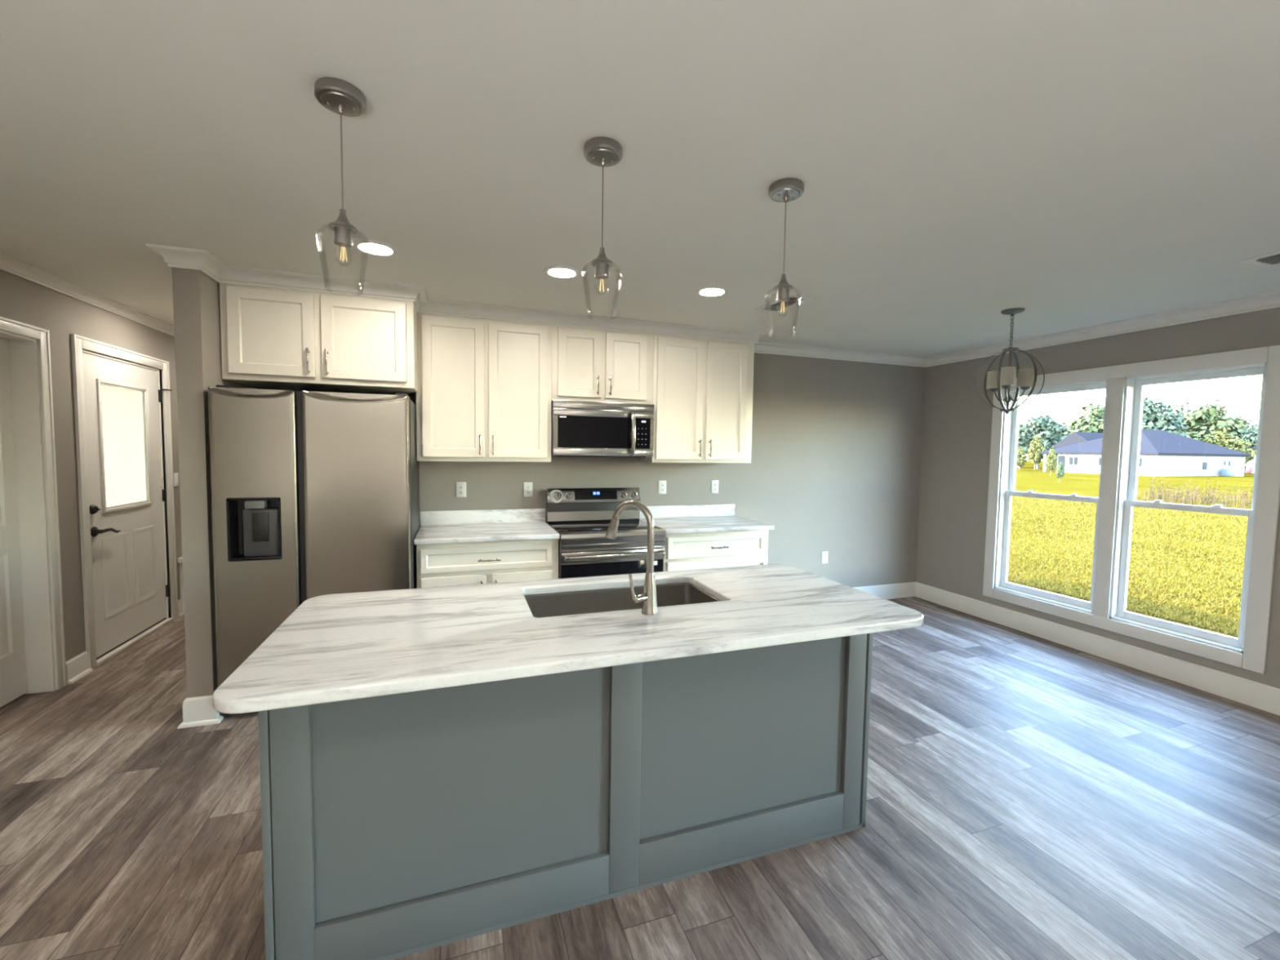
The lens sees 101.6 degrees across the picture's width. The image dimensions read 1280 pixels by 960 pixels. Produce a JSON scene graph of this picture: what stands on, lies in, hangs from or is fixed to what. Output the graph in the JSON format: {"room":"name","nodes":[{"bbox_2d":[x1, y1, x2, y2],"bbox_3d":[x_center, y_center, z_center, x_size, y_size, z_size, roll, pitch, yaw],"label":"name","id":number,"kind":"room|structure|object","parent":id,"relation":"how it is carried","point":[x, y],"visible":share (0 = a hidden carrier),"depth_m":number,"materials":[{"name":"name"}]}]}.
{"room":"kitchen","nodes":[
{"label":"kitchen","id":0,"kind":"room"},
{"bbox_2d":[0,269,182,661],"bbox_3d":[-2.810,0.170,0.882,0.150,2.460,11.600,0,4,-19],"label":"wall","id":1,"kind":"structure","parent":0,"point":[24,300],"depth_m":3.27,"materials":[{"name":"beige paint"}]},
{"bbox_2d":[0,316,66,707],"bbox_3d":[-3.424,0.217,2.657,0.179,2.144,0.965,0,4,-19],"label":"door","id":2,"kind":"structure","parent":1,"relation":"in","point":[33,646],"depth_m":3.03,"materials":[{"name":"paint"}]},
{"bbox_2d":[66,650,93,684],"bbox_3d":[-3.553,1.183,3.307,0.034,0.135,0.198,0,4,-19],"label":"baseboard","id":3,"kind":"structure","parent":1,"relation":"attached to","point":[77,667],"depth_m":3.30,"materials":[{"name":"paint"}]},
{"bbox_2d":[0,252,174,337],"bbox_3d":[-2.690,-1.028,0.849,0.068,0.060,11.600,0,4,-19],"label":"trim","id":4,"kind":"structure","parent":1,"relation":"attached to","point":[8,264],"depth_m":3.28,"materials":[{"name":"paint"}]},
{"bbox_2d":[71,333,178,668],"bbox_3d":[-3.808,0.130,3.863,0.170,2.166,1.142,0,4,-19],"label":"door","id":5,"kind":"structure","parent":1,"relation":"in","point":[122,492],"depth_m":3.79,"materials":[{"name":"paint"}]},
{"bbox_2d":[173,472,178,486],"bbox_3d":[-3.985,-0.003,4.488,0.009,0.115,0.070,0,4,-19],"label":"light switch","id":6,"kind":"object","parent":1,"relation":"attached to","point":[175,474],"visible":1,"depth_m":4.48,"materials":[{"name":"white plastic"}]},
{"bbox_2d":[177,599,184,616],"bbox_3d":[-4.308,1.047,5.468,0.034,0.135,2.075,0,4,-19],"label":"baseboard","id":7,"kind":"structure","parent":1,"relation":"attached to","point":[180,613],"depth_m":4.52,"materials":[{"name":"paint"}]},
{"bbox_2d":[171,266,254,715],"bbox_3d":[-2.462,0.046,3.107,0.114,2.460,0.821,0,4,-19],"label":"wall partition","id":8,"kind":"structure","parent":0,"point":[196,295],"depth_m":2.73,"materials":[{"name":"beige paint"}]},
{"bbox_2d":[177,694,223,728],"bbox_3d":[-2.473,1.203,3.158,0.182,0.145,0.855,0,4,-19],"label":"baseboard","id":9,"kind":"structure","parent":8,"relation":"attached to","point":[197,711],"depth_m":2.77,"materials":[{"name":"paint"}]},
{"bbox_2d":[0,0,1279,357],"bbox_3d":[0.404,-1.125,1.923,7.319,0.100,11.900,0,4,-19],"label":"ceiling","id":10,"kind":"structure","parent":0,"point":[1072,164],"depth_m":1.70,"materials":[{"name":"paint"}]},
{"bbox_2d":[314,76,366,261],"bbox_3d":[-0.827,-0.798,1.450,0.129,0.536,0.129,0,4,-19],"label":"pendant light","id":11,"kind":"object","parent":10,"relation":"hanging from","point":[339,96],"visible":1,"depth_m":1.43,"materials":[{"name":"grey metal"}]},
{"bbox_2d":[333,226,352,248],"bbox_3d":[-0.829,-0.678,1.457,0.045,0.045,0.045,0,4,-19],"label":"socket","id":12,"kind":"object","parent":11,"relation":"attached to","point":[343,234],"depth_m":1.44,"materials":[{"name":"grey metal"}]},
{"bbox_2d":[353,240,397,256],"bbox_3d":[-1.294,-1.133,2.555,0.192,0.011,0.192,0,4,-19],"label":"recessed light","id":13,"kind":"object","parent":10,"relation":"in","point":[369,246],"visible":1,"depth_m":2.54,"materials":[{"name":"paint"}]},
{"bbox_2d":[359,243,391,253],"bbox_3d":[-1.294,-1.132,2.556,0.141,0.003,0.141,0,4,-19],"label":"diffuser","id":14,"kind":"object","parent":13,"relation":"attached to","point":[369,248],"depth_m":2.55,"materials":[{"name":"beige plastic"}]},
{"bbox_2d":[543,265,579,278],"bbox_3d":[-0.428,-1.138,2.863,0.192,0.011,0.192,0,4,-19],"label":"recessed light","id":15,"kind":"object","parent":10,"relation":"in","point":[557,271],"visible":1,"depth_m":2.85,"materials":[{"name":"beige plastic"}]},
{"bbox_2d":[548,268,574,276],"bbox_3d":[-0.429,-1.137,2.863,0.141,0.003,0.141,0,4,-19],"label":"diffuser","id":16,"kind":"object","parent":15,"relation":"attached to","point":[552,272],"depth_m":2.86,"materials":[{"name":"beige plastic"}]},
{"bbox_2d":[583,137,622,291],"bbox_3d":[-0.122,-0.802,1.696,0.129,0.536,0.129,0,4,-19],"label":"pendant light","id":17,"kind":"object","parent":10,"relation":"hanging from","point":[604,152],"visible":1,"depth_m":1.68,"materials":[{"name":"grey metal"}]},
{"bbox_2d":[595,262,608,279],"bbox_3d":[-0.124,-0.682,1.703,0.045,0.045,0.045,0,4,-19],"label":"socket","id":18,"kind":"object","parent":17,"relation":"attached to","point":[601,268],"depth_m":1.69,"materials":[{"name":"grey metal"}]},
{"bbox_2d":[696,286,728,297],"bbox_3d":[0.436,-1.143,3.170,0.192,0.011,0.192,0,4,-19],"label":"recessed light","id":19,"kind":"object","parent":10,"relation":"in","point":[710,291],"visible":1,"depth_m":3.15,"materials":[{"name":"beige plastic"}]},
{"bbox_2d":[700,288,723,295],"bbox_3d":[0.436,-1.142,3.170,0.141,0.003,0.141,0,4,-19],"label":"diffuser","id":20,"kind":"object","parent":19,"relation":"attached to","point":[703,291],"depth_m":3.17,"materials":[{"name":"beige plastic"}]},
{"bbox_2d":[754,293,813,313],"bbox_3d":[0.936,-1.148,3.418,0.190,0.014,0.390,0,4,-19],"label":"ceiling vent","id":21,"kind":"object","parent":10,"relation":"in","point":[775,306],"visible":0.74,"depth_m":3.42,"materials":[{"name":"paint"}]},
{"bbox_2d":[768,177,804,312],"bbox_3d":[0.531,-0.805,1.924,0.129,0.536,0.129,0,4,-19],"label":"pendant light","id":22,"kind":"object","parent":10,"relation":"hanging from","point":[788,189],"visible":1,"depth_m":1.90,"materials":[{"name":"grey metal"}]},
{"bbox_2d":[776,286,789,302],"bbox_3d":[0.529,-0.686,1.931,0.045,0.045,0.045,0,4,-19],"label":"socket","id":23,"kind":"object","parent":22,"relation":"attached to","point":[783,292],"depth_m":1.91,"materials":[{"name":"grey metal"}]},
{"bbox_2d":[974,307,1044,413],"bbox_3d":[2.491,-0.791,3.516,0.395,0.691,0.359,2,4,20],"label":"chandelier","id":24,"kind":"object","parent":10,"relation":"hanging from","point":[1004,377],"visible":1,"depth_m":3.48,"materials":[{"name":"silver metal"}]},
{"bbox_2d":[1239,250,1279,267],"bbox_3d":[3.109,-1.057,2.400,0.230,0.014,0.410,0,4,-19],"label":"ceiling vent","id":25,"kind":"object","parent":10,"relation":"in","point":[1272,259],"visible":1,"depth_m":2.53,"materials":[{"name":"metal"}]},
{"bbox_2d":[0,596,1279,959],"bbox_3d":[0.367,1.410,2.070,7.319,0.060,11.900,0,4,-19],"label":"floor","id":26,"kind":"structure","parent":0,"point":[1029,797],"depth_m":2.02,"materials":[{"name":"plastic"}]},
{"bbox_2d":[177,556,184,612],"bbox_3d":[-4.077,0.878,5.298,0.359,0.500,1.528,0,4,-19],"label":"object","id":27,"kind":"object","parent":26,"relation":"on","point":[180,559],"visible":0.17,"depth_m":4.55,"materials":[{"name":"paint"}]},
{"bbox_2d":[207,385,419,715],"bbox_3d":[-1.929,0.375,3.282,0.954,1.799,0.822,0,4,-19],"label":"refrigerator","id":28,"kind":"object","parent":26,"relation":"on","point":[314,494],"visible":0.8,"depth_m":2.87,"materials":[{"name":"silver metal"}]},
{"bbox_2d":[416,538,558,588],"bbox_3d":[-1.080,0.824,3.721,0.901,0.878,0.661,0,4,-19],"label":"base cabinet","id":29,"kind":"object","parent":26,"relation":"on","point":[438,565],"visible":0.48,"depth_m":3.42,"materials":[{"name":"white wood"}]},
{"bbox_2d":[413,508,559,545],"bbox_3d":[-1.079,0.315,3.694,0.915,0.136,0.652,0,4,-19],"label":"countertop","id":30,"kind":"structure","parent":29,"relation":"on","point":[451,526],"depth_m":3.81,"materials":[{"name":"white stone"}]},
{"bbox_2d":[258,632,873,959],"bbox_3d":[-0.163,0.933,2.046,2.029,0.879,0.680,0,4,-19],"label":"kitchen island","id":31,"kind":"object","parent":26,"relation":"on","point":[394,826],"visible":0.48,"depth_m":1.66,"materials":[{"name":"grey paint"}]},
{"bbox_2d":[212,564,924,714],"bbox_3d":[-0.111,0.482,1.937,2.149,0.034,0.908,0,4,-19],"label":"island countertop","id":32,"kind":"structure","parent":31,"relation":"on","point":[349,646],"depth_m":1.66,"materials":[{"name":"white stone"}]},
{"bbox_2d":[524,582,720,617],"bbox_3d":[-0.068,0.599,2.104,0.811,0.215,0.447,0,4,-19],"label":"sink","id":33,"kind":"object","parent":32,"relation":"in","point":[548,605],"visible":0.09,"depth_m":2.27,"materials":[{"name":"silver metal"}]},
{"bbox_2d":[605,500,657,615],"bbox_3d":[-0.030,0.271,1.891,0.123,0.396,0.208,-1,4,-31],"label":"faucet","id":34,"kind":"object","parent":32,"relation":"on","point":[649,607],"visible":1,"depth_m":1.83,"materials":[{"name":"silver metal"}]},
{"bbox_2d":[546,487,665,578],"bbox_3d":[-0.275,0.671,3.948,0.760,1.179,0.700,0,4,-19],"label":"range","id":35,"kind":"object","parent":26,"relation":"on","point":[582,517],"visible":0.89,"depth_m":3.76,"materials":[{"name":"silver metal"}]},
{"bbox_2d":[547,519,662,533],"bbox_3d":[-0.272,0.352,3.934,0.760,0.018,0.540,0,4,-19],"label":"cooktop","id":36,"kind":"object","parent":35,"relation":"in","point":[561,526],"depth_m":3.89,"materials":[{"name":"black glass"}]},
{"bbox_2d":[662,529,768,571],"bbox_3d":[0.497,0.815,4.271,0.898,0.878,0.661,0,4,-19],"label":"base cabinet","id":37,"kind":"object","parent":26,"relation":"on","point":[687,551],"visible":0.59,"depth_m":3.98,"materials":[{"name":"white wood"}]},
{"bbox_2d":[640,503,774,534],"bbox_3d":[0.515,0.306,4.250,0.924,0.136,0.652,0,4,-19],"label":"countertop","id":38,"kind":"structure","parent":37,"relation":"on","point":[700,518],"depth_m":4.35,"materials":[{"name":"white stone"}]},
{"bbox_2d":[408,352,925,587],"bbox_3d":[0.109,0.003,4.502,5.888,2.460,0.120,0,4,-19],"label":"wall","id":39,"kind":"structure","parent":0,"point":[834,467],"depth_m":4.95,"materials":[{"name":"beige paint"}]},
{"bbox_2d":[219,283,417,396],"bbox_3d":[-1.948,-0.859,3.312,0.985,0.555,0.662,0,4,-19],"label":"upper cabinet","id":40,"kind":"object","parent":39,"relation":"attached to","point":[276,339],"visible":0.96,"depth_m":3.05,"materials":[{"name":"white wood"}]},
{"bbox_2d":[456,481,466,497],"bbox_3d":[-1.345,0.072,3.930,0.070,0.114,0.009,0,4,-19],"label":"wall outlet","id":41,"kind":"object","parent":39,"relation":"attached to","point":[460,486],"visible":1,"depth_m":3.93,"materials":[{"name":"white plastic"}]},
{"bbox_2d":[458,484,463,493],"bbox_3d":[-1.344,0.072,3.928,0.034,0.068,0.004,0,4,-19],"label":"receptacle","id":42,"kind":"object","parent":41,"relation":"attached to","point":[460,486],"depth_m":3.93,"materials":[{"name":"white plastic"}]},
{"bbox_2d":[420,508,545,525],"bbox_3d":[-1.183,0.279,3.991,0.915,0.102,0.019,0,4,-19],"label":"backsplash","id":43,"kind":"structure","parent":39,"relation":"attached to","point":[522,515],"depth_m":3.97,"materials":[{"name":"white stone"}]},
{"bbox_2d":[416,312,551,462],"bbox_3d":[-1.113,-0.643,3.762,0.904,1.013,0.390,0,4,-19],"label":"upper cabinet","id":44,"kind":"object","parent":39,"relation":"attached to","point":[484,393],"visible":0.99,"depth_m":3.61,"materials":[{"name":"white wood"}]},
{"bbox_2d":[523,482,532,497],"bbox_3d":[-0.878,0.075,4.093,0.070,0.114,0.009,0,4,-19],"label":"wall outlet","id":45,"kind":"object","parent":39,"relation":"attached to","point":[527,486],"visible":1,"depth_m":4.09,"materials":[{"name":"white plastic"}]},
{"bbox_2d":[525,484,530,493],"bbox_3d":[-0.877,0.075,4.091,0.033,0.073,0.003,0,4,-19],"label":"receptacle","id":46,"kind":"object","parent":45,"relation":"attached to","point":[527,486],"depth_m":4.09,"materials":[{"name":"white plastic"}]},
{"bbox_2d":[551,324,653,404],"bbox_3d":[-0.311,-0.872,4.027,0.782,0.565,0.390,0,4,-19],"label":"upper cabinet","id":47,"kind":"object","parent":39,"relation":"attached to","point":[588,365],"visible":0.94,"depth_m":3.88,"materials":[{"name":"white wood"}]},
{"bbox_2d":[551,400,654,457],"bbox_3d":[-0.310,-0.382,4.030,0.774,0.408,0.439,0,4,-19],"label":"microwave","id":48,"kind":"object","parent":47,"relation":"attached to","point":[579,428],"visible":0.98,"depth_m":3.88,"materials":[{"name":"silver metal"}]},
{"bbox_2d":[658,480,666,493],"bbox_3d":[0.193,0.062,4.466,0.070,0.114,0.009,0,4,-19],"label":"wall outlet","id":49,"kind":"object","parent":39,"relation":"attached to","point":[662,484],"visible":1,"depth_m":4.46,"materials":[{"name":"white plastic"}]},
{"bbox_2d":[661,483,664,491],"bbox_3d":[0.194,0.062,4.464,0.033,0.073,0.003,0,4,-19],"label":"receptacle","id":50,"kind":"object","parent":49,"relation":"attached to","point":[662,484],"depth_m":4.46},
{"bbox_2d":[640,503,734,518],"bbox_3d":[0.411,0.271,4.547,0.924,0.102,0.019,0,4,-19],"label":"backsplash","id":51,"kind":"structure","parent":39,"relation":"attached to","point":[700,510],"depth_m":4.55,"materials":[{"name":"white stone"}]},
{"bbox_2d":[638,334,754,462],"bbox_3d":[0.474,-0.652,4.316,0.884,1.013,0.390,0,4,-19],"label":"upper cabinet","id":52,"kind":"object","parent":39,"relation":"attached to","point":[703,389],"visible":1,"depth_m":4.16,"materials":[{"name":"white wood"}]},
{"bbox_2d":[711,480,718,493],"bbox_3d":[0.665,0.060,4.631,0.070,0.114,0.009,0,4,-19],"label":"wall outlet","id":53,"kind":"object","parent":39,"relation":"attached to","point":[714,485],"visible":1,"depth_m":4.63,"materials":[{"name":"white plastic"}]},
{"bbox_2d":[713,482,716,490],"bbox_3d":[0.666,0.060,4.629,0.033,0.073,0.003,0,4,-19],"label":"receptacle","id":54,"kind":"object","parent":53,"relation":"attached to","point":[714,483],"depth_m":4.63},
{"bbox_2d":[821,551,827,563],"bbox_3d":[1.796,0.752,5.070,0.070,0.114,0.009,0,4,-19],"label":"wall outlet","id":55,"kind":"object","parent":39,"relation":"attached to","point":[824,554],"visible":1,"depth_m":5.07,"materials":[{"name":"white plastic"}]},
{"bbox_2d":[915,306,1279,688],"bbox_3d":[4.329,0.235,1.576,0.150,2.460,8.200,0,4,-19],"label":"wall","id":56,"kind":"structure","parent":0,"point":[957,428],"depth_m":4.78,"materials":[{"name":"beige paint"}]},
{"bbox_2d":[146,243,1279,367],"bbox_3d":[1.101,-1.001,1.538,5.958,0.083,10.400,0,4,-19],"label":"trim","id":57,"kind":"structure","parent":56,"relation":"attached to","point":[205,261],"depth_m":3.58,"materials":[{"name":"paint"}]},
{"bbox_2d":[853,582,1279,715],"bbox_3d":[3.206,1.393,1.257,2.194,0.152,8.200,0,4,-19],"label":"baseboard","id":58,"kind":"structure","parent":56,"relation":"attached to","point":[1264,697],"depth_m":3.85,"materials":[{"name":"paint"}]},
{"bbox_2d":[982,345,1279,674],"bbox_3d":[3.498,0.134,3.899,0.148,1.940,1.762,0,4,-19],"label":"window","id":59,"kind":"structure","parent":56,"relation":"in","point":[1124,393],"depth_m":3.77,"materials":[{"name":"paint"}]},
{"label":"outside","id":60,"kind":"structure","parent":0,"visible":0},
{"bbox_2d":[1007,460,1253,638],"bbox_3d":[68.170,0.429,49.461,280.000,0.400,340.000,0,4,-19],"label":"lawn","id":61,"kind":"structure","parent":60,"point":[1027,478],"depth_m":14.00,"materials":[{"name":"yellow plant"}]},
{"bbox_2d":[1016,446,1027,470],"bbox_3d":[52.844,-3.001,72.850,1.878,3.307,1.984,0,4,-19],"label":"tree","id":62,"kind":"object","parent":61,"relation":"on","point":[1021,459],"visible":0.89,"depth_m":72.28,"materials":[{"name":"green plant"}]},
{"bbox_2d":[1026,435,1046,470],"bbox_3d":[57.955,-4.066,76.355,2.063,5.184,2.479,0,4,-19],"label":"tree","id":63,"kind":"object","parent":61,"relation":"on","point":[1033,453],"visible":0.97,"depth_m":76.07,"materials":[{"name":"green plant"}]},
{"bbox_2d":[1017,413,1071,468],"bbox_3d":[62.970,-6.183,82.321,9.204,8.887,8.582,0,4,-19],"label":"tree","id":64,"kind":"object","parent":61,"relation":"on","point":[1048,429],"visible":0.66,"depth_m":80.86,"materials":[{"name":"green plant"}]},
{"bbox_2d":[1044,447,1057,475],"bbox_3d":[43.283,-1.985,55.043,1.078,3.057,1.153,1,3,-1],"label":"tree","id":65,"kind":"object","parent":61,"relation":"on","point":[1051,458],"visible":1,"depth_m":54.73,"materials":[{"name":"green plant"}]},
{"bbox_2d":[1055,462,1065,481],"bbox_3d":[33.838,-0.653,42.057,0.705,1.618,0.607,0,4,-19],"label":"tree","id":66,"kind":"object","parent":61,"relation":"on","point":[1060,473],"visible":1,"depth_m":41.98,"materials":[{"name":"green plant"}]},
{"bbox_2d":[1055,420,1073,466],"bbox_3d":[82.923,-7.093,102.426,9.588,9.235,9.626,0,4,-19],"label":"tree","id":67,"kind":"object","parent":61,"relation":"on","point":[1066,426],"visible":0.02,"depth_m":101.72,"materials":[{"name":"green plant"}]},
{"bbox_2d":[1063,400,1104,435],"bbox_3d":[78.268,-7.730,88.982,10.035,11.654,9.842,0,4,-19],"label":"tree","id":68,"kind":"object","parent":61,"relation":"on","point":[1092,421],"visible":0.28,"depth_m":87.86,"materials":[{"name":"green plant"}]},
{"bbox_2d":[1007,495,1248,636],"bbox_3d":[13.457,1.245,17.448,19.686,0.074,25.294,0,4,-19],"label":"grass blades","id":69,"kind":"object","parent":61,"relation":"on","point":[1172,611],"visible":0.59,"depth_m":10.44,"materials":[{"name":"yellow plant"}]},
{"bbox_2d":[1040,429,1251,475],"bbox_3d":[62.588,-3.669,66.910,18.100,5.600,14.950,0,4,-19],"label":"neighbor house","id":70,"kind":"structure","parent":61,"relation":"on","point":[1162,453],"depth_m":61.94,"materials":[{"name":"white paint"}]},
{"bbox_2d":[1141,395,1193,439],"bbox_3d":[72.376,-6.587,74.540,10.941,10.877,10.202,0,4,-19],"label":"tree","id":71,"kind":"object","parent":61,"relation":"on","point":[1153,416],"visible":0.34,"depth_m":72.56,"materials":[{"name":"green plant"}]},
{"bbox_2d":[1172,400,1208,433],"bbox_3d":[94.719,-7.699,91.702,10.404,12.128,11.154,0,4,-19],"label":"tree","id":72,"kind":"object","parent":61,"relation":"on","point":[1182,410],"visible":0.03,"depth_m":90.62,"materials":[{"name":"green plant"}]},
{"bbox_2d":[1136,473,1253,509],"bbox_3d":[26.462,0.431,24.106,6.804,1.310,5.017,-2,4,-38],"label":"dry weeds","id":73,"kind":"object","parent":61,"relation":"on","point":[1212,499],"visible":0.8,"depth_m":24.31,"materials":[{"name":"beige plant"}]},
{"bbox_2d":[1177,398,1249,445],"bbox_3d":[86.080,-6.821,79.519,8.801,11.162,8.311,0,4,-19],"label":"tree","id":74,"kind":"object","parent":61,"relation":"on","point":[1205,419],"visible":0.32,"depth_m":78.57,"materials":[{"name":"green plant"}]},
{"bbox_2d":[1195,426,1256,463],"bbox_3d":[80.360,-4.135,72.140,7.294,6.671,7.720,0,4,-19],"label":"tree","id":75,"kind":"object","parent":61,"relation":"on","point":[1224,440],"visible":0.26,"depth_m":71.15,"materials":[{"name":"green plant"}]},
{"bbox_2d":[1220,468,1244,476],"bbox_3d":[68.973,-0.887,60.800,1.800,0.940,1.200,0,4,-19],"label":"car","id":76,"kind":"object","parent":61,"relation":"on","point":[1224,472],"visible":1,"depth_m":60.36,"materials":[{"name":"grey plastic"}]},
{"bbox_2d":[1224,409,1258,434],"bbox_3d":[156.388,-10.921,138.434,21.487,15.055,21.420,0,4,-19],"label":"tree","id":77,"kind":"object","parent":61,"relation":"on","point":[1241,415],"visible":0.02,"depth_m":134.66,"materials":[{"name":"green plant"}]},
{"bbox_2d":[1231,422,1257,470],"bbox_3d":[110.345,-6.170,95.298,11.635,9.011,11.001,0,4,-19],"label":"tree","id":78,"kind":"object","parent":61,"relation":"on","point":[1251,435],"visible":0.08,"depth_m":94.17,"materials":[{"name":"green plant"}]},
{"bbox_2d":[1245,467,1252,473],"bbox_3d":[86.903,-1.374,74.513,0.500,0.850,0.500,0,4,-19],"label":"barrel","id":79,"kind":"object","parent":61,"relation":"on","point":[1248,470],"visible":1,"depth_m":74.37,"materials":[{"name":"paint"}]},
{"bbox_2d":[1245,445,1256,473],"bbox_3d":[91.298,-3.168,74.184,6.800,4.600,5.600,0,4,-19],"label":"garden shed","id":80,"kind":"object","parent":61,"relation":"on","point":[1250,464],"visible":0.18,"depth_m":74.90,"materials":[{"name":"white"}]},
{"bbox_2d":[1247,424,1257,433],"bbox_3d":[122.949,-6.804,101.973,11.247,9.611,9.216,0,4,-19],"label":"tree","id":81,"kind":"object","parent":61,"relation":"on","point":[1256,427],"visible":0.02,"depth_m":103.05,"materials":[{"name":"green plant"}]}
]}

